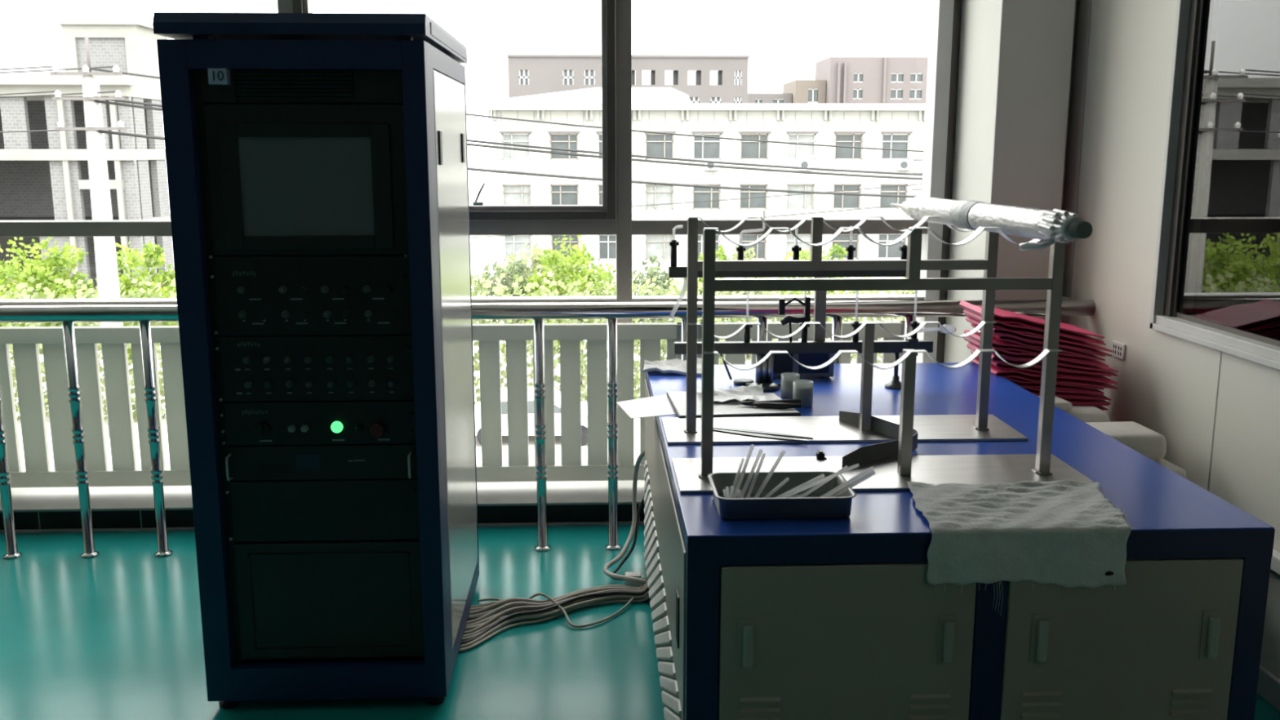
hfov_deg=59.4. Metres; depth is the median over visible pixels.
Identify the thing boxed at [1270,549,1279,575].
trim
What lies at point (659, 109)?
office building
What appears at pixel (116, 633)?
floor
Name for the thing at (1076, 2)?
pipe
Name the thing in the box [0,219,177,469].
window
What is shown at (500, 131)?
hood
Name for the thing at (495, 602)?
power cable
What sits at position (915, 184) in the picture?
overhead wire
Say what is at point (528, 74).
apartment block
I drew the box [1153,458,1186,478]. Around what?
roll
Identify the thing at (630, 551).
hose
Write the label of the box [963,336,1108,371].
sheet
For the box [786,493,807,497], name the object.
rod
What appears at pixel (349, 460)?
print
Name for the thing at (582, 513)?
trim
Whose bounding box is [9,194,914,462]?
ground
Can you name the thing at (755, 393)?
crumpled paper
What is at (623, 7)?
trim
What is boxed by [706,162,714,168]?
fan grille
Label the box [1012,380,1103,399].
sheet
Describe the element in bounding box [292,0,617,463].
window
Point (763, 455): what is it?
rod
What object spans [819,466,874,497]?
rod
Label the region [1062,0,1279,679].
wall
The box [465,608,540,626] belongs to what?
power cable
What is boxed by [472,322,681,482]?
slatted fence
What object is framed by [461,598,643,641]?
power cable
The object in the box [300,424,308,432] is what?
lamp
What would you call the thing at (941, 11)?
trim
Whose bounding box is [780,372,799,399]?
plastic cup
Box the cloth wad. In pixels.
[642,357,702,375]
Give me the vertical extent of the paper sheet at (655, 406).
0.001 m
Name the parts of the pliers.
handle, handle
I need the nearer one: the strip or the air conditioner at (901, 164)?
the strip
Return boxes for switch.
[253,422,270,436]
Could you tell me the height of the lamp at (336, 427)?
0.034 m
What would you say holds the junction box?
on the floor
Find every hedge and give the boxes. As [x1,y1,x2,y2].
[0,275,178,422]
[471,271,912,404]
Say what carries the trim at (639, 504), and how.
on the floor
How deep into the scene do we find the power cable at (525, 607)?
3.93 m
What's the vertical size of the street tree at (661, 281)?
4.482 m
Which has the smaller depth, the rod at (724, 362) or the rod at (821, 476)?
the rod at (821, 476)
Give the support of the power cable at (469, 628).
on the floor
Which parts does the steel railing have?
handrail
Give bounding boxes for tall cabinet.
[152,12,479,709]
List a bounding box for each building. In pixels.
[0,18,174,326]
[470,87,925,288]
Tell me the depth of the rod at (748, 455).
2.66 m
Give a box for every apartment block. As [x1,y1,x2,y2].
[506,54,749,102]
[814,56,928,103]
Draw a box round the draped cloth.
[906,480,1131,616]
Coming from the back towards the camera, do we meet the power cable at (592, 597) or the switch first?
the power cable at (592, 597)
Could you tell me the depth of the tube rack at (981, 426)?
3.23 m
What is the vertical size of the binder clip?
0.018 m
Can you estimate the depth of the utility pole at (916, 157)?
59.57 m
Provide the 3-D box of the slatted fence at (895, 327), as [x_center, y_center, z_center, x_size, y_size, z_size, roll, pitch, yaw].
[0.724,0.204,5.080,0.943,0.756,0.058,0,11,-2]
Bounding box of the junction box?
[625,571,641,586]
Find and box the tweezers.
[713,426,813,441]
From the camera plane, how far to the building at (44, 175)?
54.76 m
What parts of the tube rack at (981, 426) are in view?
post, short post, plate, post, post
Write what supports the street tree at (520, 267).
on the ground
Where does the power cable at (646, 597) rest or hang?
on the floor
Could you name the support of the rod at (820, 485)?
in the steel tray
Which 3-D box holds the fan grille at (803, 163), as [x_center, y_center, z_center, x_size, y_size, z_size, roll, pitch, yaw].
[10.130,-12.015,69.055,0.460,0.460,0.015,0,11,-2]
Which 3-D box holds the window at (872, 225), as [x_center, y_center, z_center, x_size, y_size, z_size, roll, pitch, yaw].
[0.640,-0.953,5.121,1.360,3.020,0.124,0,11,-2]
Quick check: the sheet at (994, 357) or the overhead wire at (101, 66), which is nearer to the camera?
the sheet at (994, 357)
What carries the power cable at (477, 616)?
on the floor
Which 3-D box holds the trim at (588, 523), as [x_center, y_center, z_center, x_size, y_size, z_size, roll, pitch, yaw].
[-2.220,0.733,4.833,7.345,0.012,0.014,0,11,-2]
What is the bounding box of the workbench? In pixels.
[644,362,1275,719]
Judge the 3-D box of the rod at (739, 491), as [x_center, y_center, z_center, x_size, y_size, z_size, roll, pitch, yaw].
[0.227,0.322,2.591,0.007,0.039,0.036,2,11,12]
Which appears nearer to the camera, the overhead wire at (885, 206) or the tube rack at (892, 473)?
the tube rack at (892, 473)
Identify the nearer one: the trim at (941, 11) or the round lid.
the round lid
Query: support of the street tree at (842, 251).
on the ground
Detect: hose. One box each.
[603,449,646,584]
[611,495,644,580]
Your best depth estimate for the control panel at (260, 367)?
3.13 m
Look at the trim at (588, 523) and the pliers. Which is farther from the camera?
the trim at (588, 523)
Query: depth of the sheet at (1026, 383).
4.15 m
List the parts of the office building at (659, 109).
cornice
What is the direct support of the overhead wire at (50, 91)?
attached to the utility pole at (106, 264)
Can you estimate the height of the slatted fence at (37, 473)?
0.756 m
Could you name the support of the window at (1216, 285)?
in the wall
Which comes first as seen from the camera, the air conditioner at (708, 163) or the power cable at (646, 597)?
the power cable at (646, 597)
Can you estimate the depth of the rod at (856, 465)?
2.62 m
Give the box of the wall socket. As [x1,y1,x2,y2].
[1111,340,1125,359]
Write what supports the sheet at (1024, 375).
on the sheet at (1026, 383)
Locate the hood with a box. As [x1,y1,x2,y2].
[499,131,912,133]
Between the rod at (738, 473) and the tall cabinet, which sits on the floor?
the tall cabinet
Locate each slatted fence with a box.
[0,325,191,488]
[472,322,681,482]
[697,320,905,364]
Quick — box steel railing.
[0,299,1095,559]
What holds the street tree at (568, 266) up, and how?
on the ground
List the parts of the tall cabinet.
panel handle, louvre panel, rack rail, monitor panel, lid, output button panel, input button panel, power switch panel, meter panel, blank panel, door, panel handle, recessed handle, lid panel, panel, recessed handle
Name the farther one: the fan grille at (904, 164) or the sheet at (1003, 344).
the fan grille at (904, 164)
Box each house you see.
[747,93,791,102]
[782,80,826,102]
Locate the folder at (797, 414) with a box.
[666,391,800,417]
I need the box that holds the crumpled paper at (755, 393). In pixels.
[696,383,765,402]
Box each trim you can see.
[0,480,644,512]
[0,503,644,529]
[0,521,644,533]
[37,504,639,529]
[277,0,631,323]
[915,0,954,363]
[936,0,962,362]
[1068,0,1222,490]
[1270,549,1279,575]
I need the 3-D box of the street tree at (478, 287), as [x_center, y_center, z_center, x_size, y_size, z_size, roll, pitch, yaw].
[-7.106,-1.816,41.117,3.250,5.621,2.880,0,11,-2]
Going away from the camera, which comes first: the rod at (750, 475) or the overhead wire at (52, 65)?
the rod at (750, 475)
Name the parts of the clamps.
clamp knob, clamp knob, clamp knob, rail, clamp knob, rail, clamp knob, clamp knob, clamp knob, support leg, clamp knob, clamp knob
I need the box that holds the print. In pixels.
[348,459,364,462]
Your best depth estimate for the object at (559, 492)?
4.98 m
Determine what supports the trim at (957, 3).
attached to the wall
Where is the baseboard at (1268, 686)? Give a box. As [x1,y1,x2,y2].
[1257,664,1279,711]
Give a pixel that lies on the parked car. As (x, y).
(530, 389)
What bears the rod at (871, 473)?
in the steel tray
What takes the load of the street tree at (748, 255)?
on the ground
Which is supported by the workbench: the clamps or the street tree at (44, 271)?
the clamps
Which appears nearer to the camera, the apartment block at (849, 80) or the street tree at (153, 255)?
the street tree at (153, 255)
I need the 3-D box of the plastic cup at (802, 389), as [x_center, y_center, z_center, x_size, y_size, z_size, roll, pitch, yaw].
[0.529,0.109,3.643,0.066,0.079,0.066,0,11,-2]
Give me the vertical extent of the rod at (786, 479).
0.043 m
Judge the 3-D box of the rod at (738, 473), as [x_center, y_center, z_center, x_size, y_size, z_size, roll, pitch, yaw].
[0.225,0.293,2.656,0.008,0.074,0.203,3,11,16]
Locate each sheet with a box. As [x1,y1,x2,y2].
[616,394,675,418]
[666,391,798,416]
[959,300,1104,342]
[963,308,1106,348]
[963,329,1105,364]
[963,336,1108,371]
[964,315,1112,356]
[966,342,1118,376]
[970,323,1105,360]
[970,350,1111,381]
[970,356,1118,389]
[1005,377,1104,393]
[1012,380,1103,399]
[1035,394,1111,404]
[1071,403,1108,410]
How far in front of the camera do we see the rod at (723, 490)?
2.57 m
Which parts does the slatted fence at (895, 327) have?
post, rail, post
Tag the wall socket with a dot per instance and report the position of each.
(1118, 348)
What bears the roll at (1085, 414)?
on the cardboard box
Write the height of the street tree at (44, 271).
5.657 m
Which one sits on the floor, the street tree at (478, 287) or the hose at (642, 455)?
the hose at (642, 455)
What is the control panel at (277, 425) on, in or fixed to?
attached to the tall cabinet
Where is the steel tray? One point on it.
(811, 506)
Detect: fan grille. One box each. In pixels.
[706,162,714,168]
[800,160,808,167]
[900,160,907,168]
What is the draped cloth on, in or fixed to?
on the workbench
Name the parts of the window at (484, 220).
sash, stay arm, frame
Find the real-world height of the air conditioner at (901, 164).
0.600 m
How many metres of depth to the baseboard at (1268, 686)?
3.33 m
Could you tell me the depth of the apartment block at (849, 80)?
145.25 m
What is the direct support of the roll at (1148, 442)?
on the roll at (1169, 465)
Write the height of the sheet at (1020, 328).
0.118 m
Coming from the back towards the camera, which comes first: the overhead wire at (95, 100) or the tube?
the overhead wire at (95, 100)
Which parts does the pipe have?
valve knob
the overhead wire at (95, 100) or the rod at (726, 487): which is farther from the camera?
the overhead wire at (95, 100)
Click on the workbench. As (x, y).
(794, 619)
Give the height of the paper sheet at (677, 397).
0.002 m
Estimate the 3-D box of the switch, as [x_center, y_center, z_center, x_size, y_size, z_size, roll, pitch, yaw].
[-1.062,0.196,3.148,0.040,0.039,0.022,0,11,-2]
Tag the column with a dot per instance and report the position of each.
(1015, 55)
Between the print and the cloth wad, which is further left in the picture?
the print
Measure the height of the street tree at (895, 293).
4.862 m
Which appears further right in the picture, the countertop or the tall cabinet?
the countertop
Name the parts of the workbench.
panel, latch plate, latch lever, door, latch plate, latch lever, latch plate, latch lever, door, latch plate, latch lever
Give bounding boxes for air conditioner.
[704,160,718,169]
[797,160,812,169]
[897,160,912,169]
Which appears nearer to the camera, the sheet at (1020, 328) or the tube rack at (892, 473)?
the tube rack at (892, 473)
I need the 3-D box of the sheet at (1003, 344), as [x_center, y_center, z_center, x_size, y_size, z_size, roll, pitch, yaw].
[1.492,-0.050,4.265,0.443,0.090,0.281,0,11,-2]
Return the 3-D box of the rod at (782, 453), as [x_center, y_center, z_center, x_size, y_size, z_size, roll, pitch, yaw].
[0.299,0.287,2.658,0.010,0.086,0.262,5,12,25]
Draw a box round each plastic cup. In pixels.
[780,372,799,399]
[792,379,813,407]
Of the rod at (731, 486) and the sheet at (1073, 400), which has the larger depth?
the sheet at (1073, 400)
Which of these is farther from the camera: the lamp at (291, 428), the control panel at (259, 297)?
the lamp at (291, 428)
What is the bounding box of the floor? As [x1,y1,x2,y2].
[0,524,1279,719]
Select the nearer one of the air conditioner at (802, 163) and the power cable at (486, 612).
the power cable at (486, 612)
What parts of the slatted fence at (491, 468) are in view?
rail, rail, post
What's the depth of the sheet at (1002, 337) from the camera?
4.13 m
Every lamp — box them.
[287,424,295,432]
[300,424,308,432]
[330,421,342,433]
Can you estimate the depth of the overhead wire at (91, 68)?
39.22 m
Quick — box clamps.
[668,209,956,392]
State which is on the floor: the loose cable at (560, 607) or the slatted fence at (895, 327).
the loose cable at (560, 607)
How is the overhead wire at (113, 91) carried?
attached to the utility pole at (106, 264)
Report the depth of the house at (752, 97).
148.99 m
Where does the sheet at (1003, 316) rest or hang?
on the sheet at (1020, 328)
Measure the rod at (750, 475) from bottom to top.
0.093 m
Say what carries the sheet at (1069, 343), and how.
on the sheet at (1002, 337)
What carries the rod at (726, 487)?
in the steel tray
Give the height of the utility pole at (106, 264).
11.800 m
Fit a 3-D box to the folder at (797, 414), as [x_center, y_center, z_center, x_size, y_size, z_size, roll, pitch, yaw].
[0.295,0.145,3.627,0.397,0.011,0.355,0,11,-2]
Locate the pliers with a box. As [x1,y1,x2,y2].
[737,399,801,408]
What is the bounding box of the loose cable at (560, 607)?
[477,576,647,627]
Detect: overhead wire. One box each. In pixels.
[0,65,53,70]
[0,66,113,73]
[0,90,55,95]
[0,90,115,97]
[0,129,69,133]
[88,67,924,151]
[88,99,922,179]
[91,129,916,197]
[93,96,922,175]
[470,205,890,238]
[631,183,922,206]
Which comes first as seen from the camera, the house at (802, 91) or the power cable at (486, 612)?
the power cable at (486, 612)
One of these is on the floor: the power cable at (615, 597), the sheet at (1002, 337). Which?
the power cable at (615, 597)
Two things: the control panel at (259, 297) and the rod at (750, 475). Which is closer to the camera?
the rod at (750, 475)
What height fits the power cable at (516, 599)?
0.060 m
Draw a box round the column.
[943,0,1075,362]
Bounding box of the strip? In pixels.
[839,410,918,467]
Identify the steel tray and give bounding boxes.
[707,471,856,519]
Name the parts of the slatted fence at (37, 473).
rail, rail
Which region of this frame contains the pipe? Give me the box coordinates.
[1061,0,1077,299]
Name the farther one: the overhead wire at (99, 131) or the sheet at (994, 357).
the overhead wire at (99, 131)
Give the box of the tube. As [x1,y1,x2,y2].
[889,195,1092,250]
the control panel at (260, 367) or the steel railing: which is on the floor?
the steel railing
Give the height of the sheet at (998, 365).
0.076 m
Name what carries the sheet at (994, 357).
on the sheet at (998, 365)
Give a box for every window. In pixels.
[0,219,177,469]
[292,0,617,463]
[631,217,927,462]
[1149,0,1279,369]
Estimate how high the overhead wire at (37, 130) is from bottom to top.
1.018 m
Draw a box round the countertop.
[645,362,1274,546]
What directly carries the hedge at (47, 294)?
on the ground
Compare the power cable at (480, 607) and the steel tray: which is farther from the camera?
the power cable at (480, 607)
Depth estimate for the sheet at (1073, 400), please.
4.16 m
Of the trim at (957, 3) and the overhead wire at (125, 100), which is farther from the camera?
the overhead wire at (125, 100)
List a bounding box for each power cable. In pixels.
[458,595,648,652]
[459,591,648,648]
[460,587,649,644]
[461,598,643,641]
[462,586,648,635]
[462,595,633,637]
[464,600,587,631]
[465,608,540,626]
[466,584,647,624]
[466,608,520,621]
[467,605,522,617]
[468,582,647,615]
[469,604,505,611]
[470,599,506,608]
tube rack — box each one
[661,215,1027,444]
[671,226,1093,493]
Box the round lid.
[733,378,754,385]
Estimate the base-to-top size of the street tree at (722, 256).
5.137 m
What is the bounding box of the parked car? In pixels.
[474,386,587,445]
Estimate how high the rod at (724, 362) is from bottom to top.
0.146 m
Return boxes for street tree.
[0,236,48,326]
[0,236,97,355]
[94,240,176,365]
[471,271,489,296]
[474,258,548,323]
[496,242,565,292]
[522,235,634,385]
[631,255,675,359]
[672,244,742,341]
[715,245,782,358]
[777,244,857,340]
[894,290,915,321]
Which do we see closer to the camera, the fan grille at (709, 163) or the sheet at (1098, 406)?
the sheet at (1098, 406)
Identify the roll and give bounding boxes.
[1037,395,1072,411]
[1065,406,1109,422]
[1084,421,1166,460]
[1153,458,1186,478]
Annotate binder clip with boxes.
[816,449,826,459]
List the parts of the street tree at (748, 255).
crown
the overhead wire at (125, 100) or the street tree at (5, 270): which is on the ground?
the street tree at (5, 270)
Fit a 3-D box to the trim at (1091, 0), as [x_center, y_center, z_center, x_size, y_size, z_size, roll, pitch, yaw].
[1.863,-0.758,3.490,0.002,3.260,2.264,0,11,-2]
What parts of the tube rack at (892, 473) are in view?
post, plate, post, short post, post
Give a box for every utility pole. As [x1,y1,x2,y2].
[49,35,134,436]
[911,155,923,190]
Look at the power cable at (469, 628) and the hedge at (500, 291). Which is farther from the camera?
the hedge at (500, 291)
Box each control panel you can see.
[232,271,389,324]
[235,342,394,394]
[241,410,390,441]
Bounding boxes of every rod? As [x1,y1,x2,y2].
[715,338,732,380]
[722,488,727,498]
[725,486,729,498]
[729,485,733,498]
[732,444,754,498]
[732,457,744,492]
[737,489,741,498]
[739,448,762,498]
[745,453,765,498]
[753,450,785,497]
[763,477,789,497]
[774,474,824,497]
[778,463,859,497]
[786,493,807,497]
[797,466,848,497]
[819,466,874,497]
[827,470,875,497]
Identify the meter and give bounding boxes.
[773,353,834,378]
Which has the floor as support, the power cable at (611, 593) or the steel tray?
the power cable at (611, 593)
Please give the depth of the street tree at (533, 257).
46.12 m
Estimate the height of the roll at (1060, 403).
0.035 m

